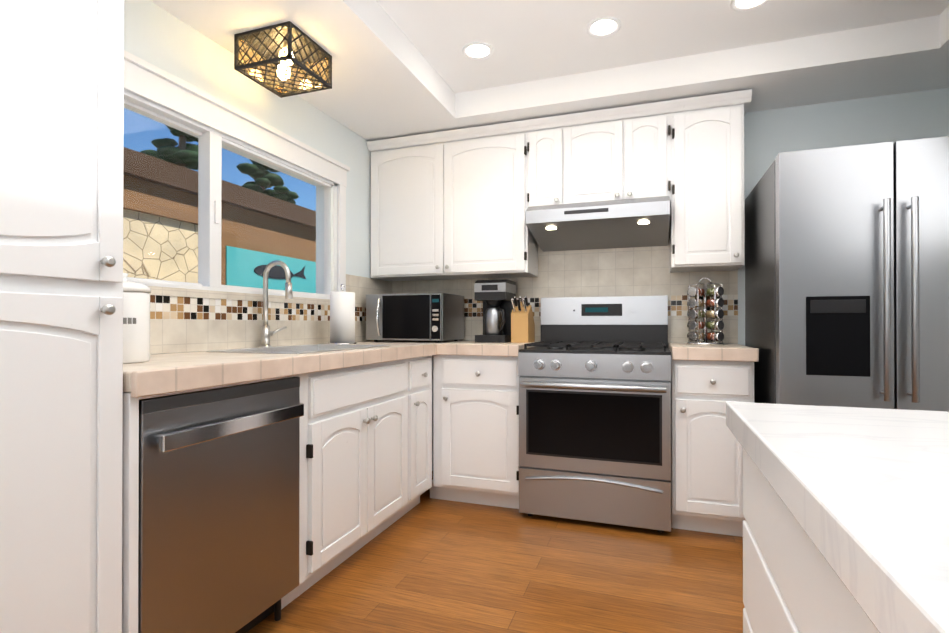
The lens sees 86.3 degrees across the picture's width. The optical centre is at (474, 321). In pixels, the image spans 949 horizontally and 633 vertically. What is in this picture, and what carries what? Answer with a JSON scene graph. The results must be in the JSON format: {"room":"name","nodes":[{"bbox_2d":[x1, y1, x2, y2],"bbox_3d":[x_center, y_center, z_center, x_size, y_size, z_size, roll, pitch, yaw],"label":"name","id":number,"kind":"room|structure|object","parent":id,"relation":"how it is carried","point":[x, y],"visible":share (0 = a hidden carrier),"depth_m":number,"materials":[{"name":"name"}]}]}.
{"room":"kitchen","nodes":[
{"label":"kitchen","id":0,"kind":"room"},
{"bbox_2d":[123,0,391,354],"bbox_3d":[-1.635,-0.216,1.032,0.194,2.550,6.131,0,0,19],"label":"wall","id":1,"kind":"structure","parent":0,"point":[180,75],"depth_m":2.33,"materials":[{"name":"white paint"}]},
{"bbox_2d":[148,274,391,353],"bbox_3d":[-1.016,-0.087,2.595,0.018,0.429,2.451,0,0,19],"label":"backsplash","id":2,"kind":"structure","parent":1,"relation":"attached to","point":[187,320],"depth_m":2.35,"materials":[{"name":"tile"}]},
{"bbox_2d":[247,471,744,632],"bbox_3d":[-0.017,1.107,0.375,3.760,0.100,6.371,0,0,19],"label":"floor","id":3,"kind":"structure","parent":0,"point":[427,564],"depth_m":2.08,"materials":[{"name":"brown wood"}]},
{"bbox_2d":[0,0,123,632],"bbox_3d":[-1.223,-0.083,1.022,0.652,2.285,0.645,0,0,19],"label":"pantry cabinet","id":4,"kind":"object","parent":3,"relation":"on","point":[61,238],"visible":1,"depth_m":1.09,"materials":[{"name":"white wood"}]},
{"bbox_2d":[138,377,303,632],"bbox_3d":[-0.994,0.630,1.633,0.645,0.864,0.605,0,0,19],"label":"dishwasher","id":5,"kind":"object","parent":3,"relation":"on","point":[218,533],"visible":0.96,"depth_m":1.48,"materials":[{"name":"silver metal"}]},
{"bbox_2d":[122,371,325,632],"bbox_3d":[-1.005,0.619,1.686,0.621,0.888,0.755,0,0,19],"label":"base cabinet","id":6,"kind":"object","parent":3,"relation":"on","point":[312,472],"depth_m":1.87,"materials":[{"name":"white"}]},
{"bbox_2d":[326,355,431,574],"bbox_3d":[-0.721,0.622,2.498,0.621,0.888,1.201,0,0,19],"label":"base cabinet","id":7,"kind":"object","parent":3,"relation":"on","point":[365,474],"depth_m":2.33,"materials":[{"name":"white wood"}]},
{"bbox_2d":[123,340,438,397],"bbox_3d":[-0.713,0.158,2.481,0.637,0.064,2.444,0,0,19],"label":"countertop","id":8,"kind":"structure","parent":7,"relation":"on","point":[156,374],"depth_m":1.65,"materials":[{"name":"tile"}]},
{"bbox_2d":[123,273,150,363],"bbox_3d":[-1.075,-0.014,1.534,0.160,0.273,0.160,0,0,19],"label":"canister","id":9,"kind":"object","parent":8,"relation":"on","point":[136,322],"visible":0.31,"depth_m":1.50,"materials":[{"name":"white ceramic"}]},
{"bbox_2d":[259,260,292,347],"bbox_3d":[-0.938,-0.084,2.468,0.184,0.422,0.143,0,0,19],"label":"faucet","id":10,"kind":"object","parent":8,"relation":"on","point":[266,333],"depth_m":2.44,"materials":[{"name":"silver metal"}]},
{"bbox_2d":[206,260,390,353],"bbox_3d":[-0.798,-0.061,2.375,0.510,0.468,0.736,0,0,19],"label":"sink","id":11,"kind":"object","parent":8,"relation":"in","point":[266,346],"visible":0.5,"depth_m":2.44,"materials":[{"name":"silver metal"}]},
{"bbox_2d":[328,284,356,344],"bbox_3d":[-0.737,-0.041,2.830,0.156,0.339,0.156,0,0,19],"label":"paper towel","id":12,"kind":"object","parent":8,"relation":"on","point":[342,317],"visible":0.94,"depth_m":2.77,"materials":[{"name":"white paper"}]},
{"bbox_2d":[366,293,463,341],"bbox_3d":[-0.397,-0.024,3.370,0.535,0.309,0.435,0,0,19],"label":"microwave","id":13,"kind":"object","parent":8,"relation":"on","point":[438,317],"visible":1,"depth_m":3.21,"materials":[{"name":"silver metal"}]},
{"bbox_2d":[430,355,519,508],"bbox_3d":[0.070,0.625,3.160,0.584,0.887,0.652,0,0,19],"label":"base cabinet","id":14,"kind":"object","parent":3,"relation":"on","point":[475,429],"visible":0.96,"depth_m":2.88,"materials":[{"name":"white wood"}]},
{"bbox_2d":[439,340,539,356],"bbox_3d":[0.127,0.160,3.143,0.464,0.064,0.637,0,0,19],"label":"countertop","id":15,"kind":"structure","parent":14,"relation":"on","point":[449,347],"depth_m":2.86,"materials":[{"name":"tile"}]},
{"bbox_2d":[474,279,515,342],"bbox_3d":[0.137,-0.068,3.276,0.207,0.395,0.262,0,0,19],"label":"coffee maker","id":16,"kind":"object","parent":15,"relation":"on","point":[495,296],"visible":1,"depth_m":3.18,"materials":[{"name":"grey plastic"}]},
{"bbox_2d":[511,296,534,342],"bbox_3d":[0.300,-0.015,3.189,0.110,0.289,0.236,0,0,19],"label":"knife block","id":17,"kind":"object","parent":15,"relation":"on","point":[522,326],"visible":1,"depth_m":3.13,"materials":[{"name":"brown wood"}]},
{"bbox_2d":[518,296,670,532],"bbox_3d":[0.698,0.455,2.886,0.774,1.225,0.703,0,0,19],"label":"range","id":18,"kind":"object","parent":3,"relation":"on","point":[594,373],"visible":1,"depth_m":2.64,"materials":[{"name":"silver metal"}]},
{"bbox_2d":[671,356,753,536],"bbox_3d":[1.258,0.623,2.744,0.369,0.887,0.652,0,0,19],"label":"base cabinet","id":19,"kind":"object","parent":3,"relation":"on","point":[706,476],"visible":0.85,"depth_m":2.48,"materials":[{"name":"white wood"}]},
{"bbox_2d":[668,343,758,361],"bbox_3d":[1.264,0.159,2.745,0.381,0.064,0.637,0,0,19],"label":"countertop","id":20,"kind":"structure","parent":19,"relation":"on","point":[725,352],"depth_m":2.46,"materials":[{"name":"tile"}]},
{"bbox_2d":[686,277,724,344],"bbox_3d":[1.301,-0.061,2.858,0.200,0.378,0.200,0,0,19],"label":"spice rack","id":21,"kind":"object","parent":20,"relation":"on","point":[695,337],"visible":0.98,"depth_m":2.81,"materials":[{"name":"silver metal"}]},
{"bbox_2d":[726,402,948,632],"bbox_3d":[0.643,0.596,0.412,0.698,0.921,0.737,0,0,19],"label":"kitchen island","id":22,"kind":"object","parent":3,"relation":"on","point":[846,521],"visible":1,"depth_m":0.47,"materials":[{"name":"white stone"}]},
{"bbox_2d":[745,136,948,411],"bbox_3d":[1.860,0.170,2.380,0.910,1.790,0.892,0,0,19],"label":"refrigerator","id":23,"kind":"object","parent":3,"relation":"on","point":[846,276],"visible":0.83,"depth_m":2.08,"materials":[{"name":"silver metal"}]},
{"bbox_2d":[150,0,948,140],"bbox_3d":[-0.017,-1.369,0.385,3.360,0.250,5.971,0,0,19],"label":"ceiling","id":24,"kind":"structure","parent":0,"point":[402,68],"depth_m":2.49,"materials":[{"name":"white paint"}]},
{"bbox_2d":[234,21,331,97],"bbox_3d":[-0.847,-1.158,2.264,0.294,0.152,0.294,0,0,19],"label":"ceiling light","id":25,"kind":"object","parent":24,"relation":"attached to","point":[284,47],"visible":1,"depth_m":2.21,"materials":[{"name":"grey metal"}]},
{"bbox_2d":[462,42,492,59],"bbox_3d":[0.016,-1.379,2.583,0.160,0.008,0.160,0,0,19],"label":"recessed light","id":26,"kind":"object","parent":24,"relation":"in","point":[477,50],"visible":1,"depth_m":2.58,"materials":[{"name":"white"}]},
{"bbox_2d":[586,16,620,37],"bbox_3d":[0.606,-1.380,2.376,0.160,0.008,0.160,0,0,19],"label":"recessed light","id":27,"kind":"object","parent":24,"relation":"in","point":[606,26],"visible":1,"depth_m":2.37,"materials":[{"name":"white"}]},
{"bbox_2d":[730,0,768,11],"bbox_3d":[1.187,-1.381,2.173,0.160,0.008,0.160,0,0,19],"label":"recessed light","id":28,"kind":"object","parent":24,"relation":"in","point":[742,5],"visible":1,"depth_m":2.20,"materials":[{"name":"white"}]},
{"bbox_2d":[432,88,948,470],"bbox_3d":[1.072,-0.206,3.247,3.520,2.550,0.160,0,0,19],"label":"wall","id":29,"kind":"structure","parent":0,"point":[770,135],"depth_m":2.84,"materials":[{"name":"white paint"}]},
{"bbox_2d":[366,118,537,280],"bbox_3d":[-0.120,-0.758,3.408,1.158,0.916,0.321,0,0,19],"label":"upper cabinet","id":30,"kind":"object","parent":29,"relation":"attached to","point":[451,204],"depth_m":3.25,"materials":[{"name":"white wood"}]},
{"bbox_2d":[525,196,669,251],"bbox_3d":[0.738,-0.571,3.006,0.776,0.208,0.494,0,0,19],"label":"range hood","id":31,"kind":"object","parent":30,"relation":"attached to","point":[634,222],"visible":1,"depth_m":2.88,"materials":[{"name":"silver metal"}]},
{"bbox_2d":[538,113,573,205],"bbox_3d":[0.500,-0.946,3.192,0.269,0.541,0.321,0,0,19],"label":"upper cabinet","id":32,"kind":"object","parent":29,"relation":"attached to","point":[556,133],"depth_m":3.03,"materials":[{"name":"white wood"}]},
{"bbox_2d":[392,222,737,343],"bbox_3d":[0.473,-0.275,3.368,2.291,0.811,0.009,0,0,19],"label":"backsplash","id":33,"kind":"structure","parent":29,"relation":"attached to","point":[631,271],"depth_m":3.23,"materials":[{"name":"tile"}]},
{"bbox_2d":[574,105,633,202],"bbox_3d":[0.742,-0.947,3.107,0.449,0.541,0.321,0,0,19],"label":"upper cabinet","id":34,"kind":"object","parent":29,"relation":"attached to","point":[603,139],"depth_m":2.93,"materials":[{"name":"white wood"}]},
{"bbox_2d":[634,100,673,200],"bbox_3d":[1.002,-0.947,3.015,0.306,0.541,0.321,0,0,19],"label":"upper cabinet","id":35,"kind":"object","parent":29,"relation":"attached to","point":[653,122],"depth_m":2.85,"materials":[{"name":"white wood"}]},
{"bbox_2d":[670,89,749,272],"bbox_3d":[1.319,-0.760,2.904,0.365,0.916,0.321,0,0,19],"label":"upper cabinet","id":36,"kind":"object","parent":29,"relation":"attached to","point":[707,207],"depth_m":2.75,"materials":[{"name":"white wood"}]},
{"label":"outside","id":37,"kind":"structure","parent":0,"visible":0},
{"bbox_3d":[-6.778,1.158,7.632,13.800,0.100,22.000,0,0,19],"label":"ground","id":38,"kind":"structure","parent":37,"visible":0},
{"bbox_2d":[123,147,315,292],"bbox_3d":[-4.027,-0.118,4.555,3.130,2.385,12.000,0,0,19],"label":"building","id":39,"kind":"structure","parent":38,"relation":"on","point":[293,235],"depth_m":4.53,"materials":[{"name":"brown"}]},
{"bbox_2d":[141,125,298,203],"bbox_3d":[-6.166,-1.724,8.726,3.029,5.634,7.104,0,0,19],"label":"trees","id":40,"kind":"object","parent":38,"relation":"on","point":[276,182],"depth_m":9.15,"materials":[{"name":"green plant"}]}
]}

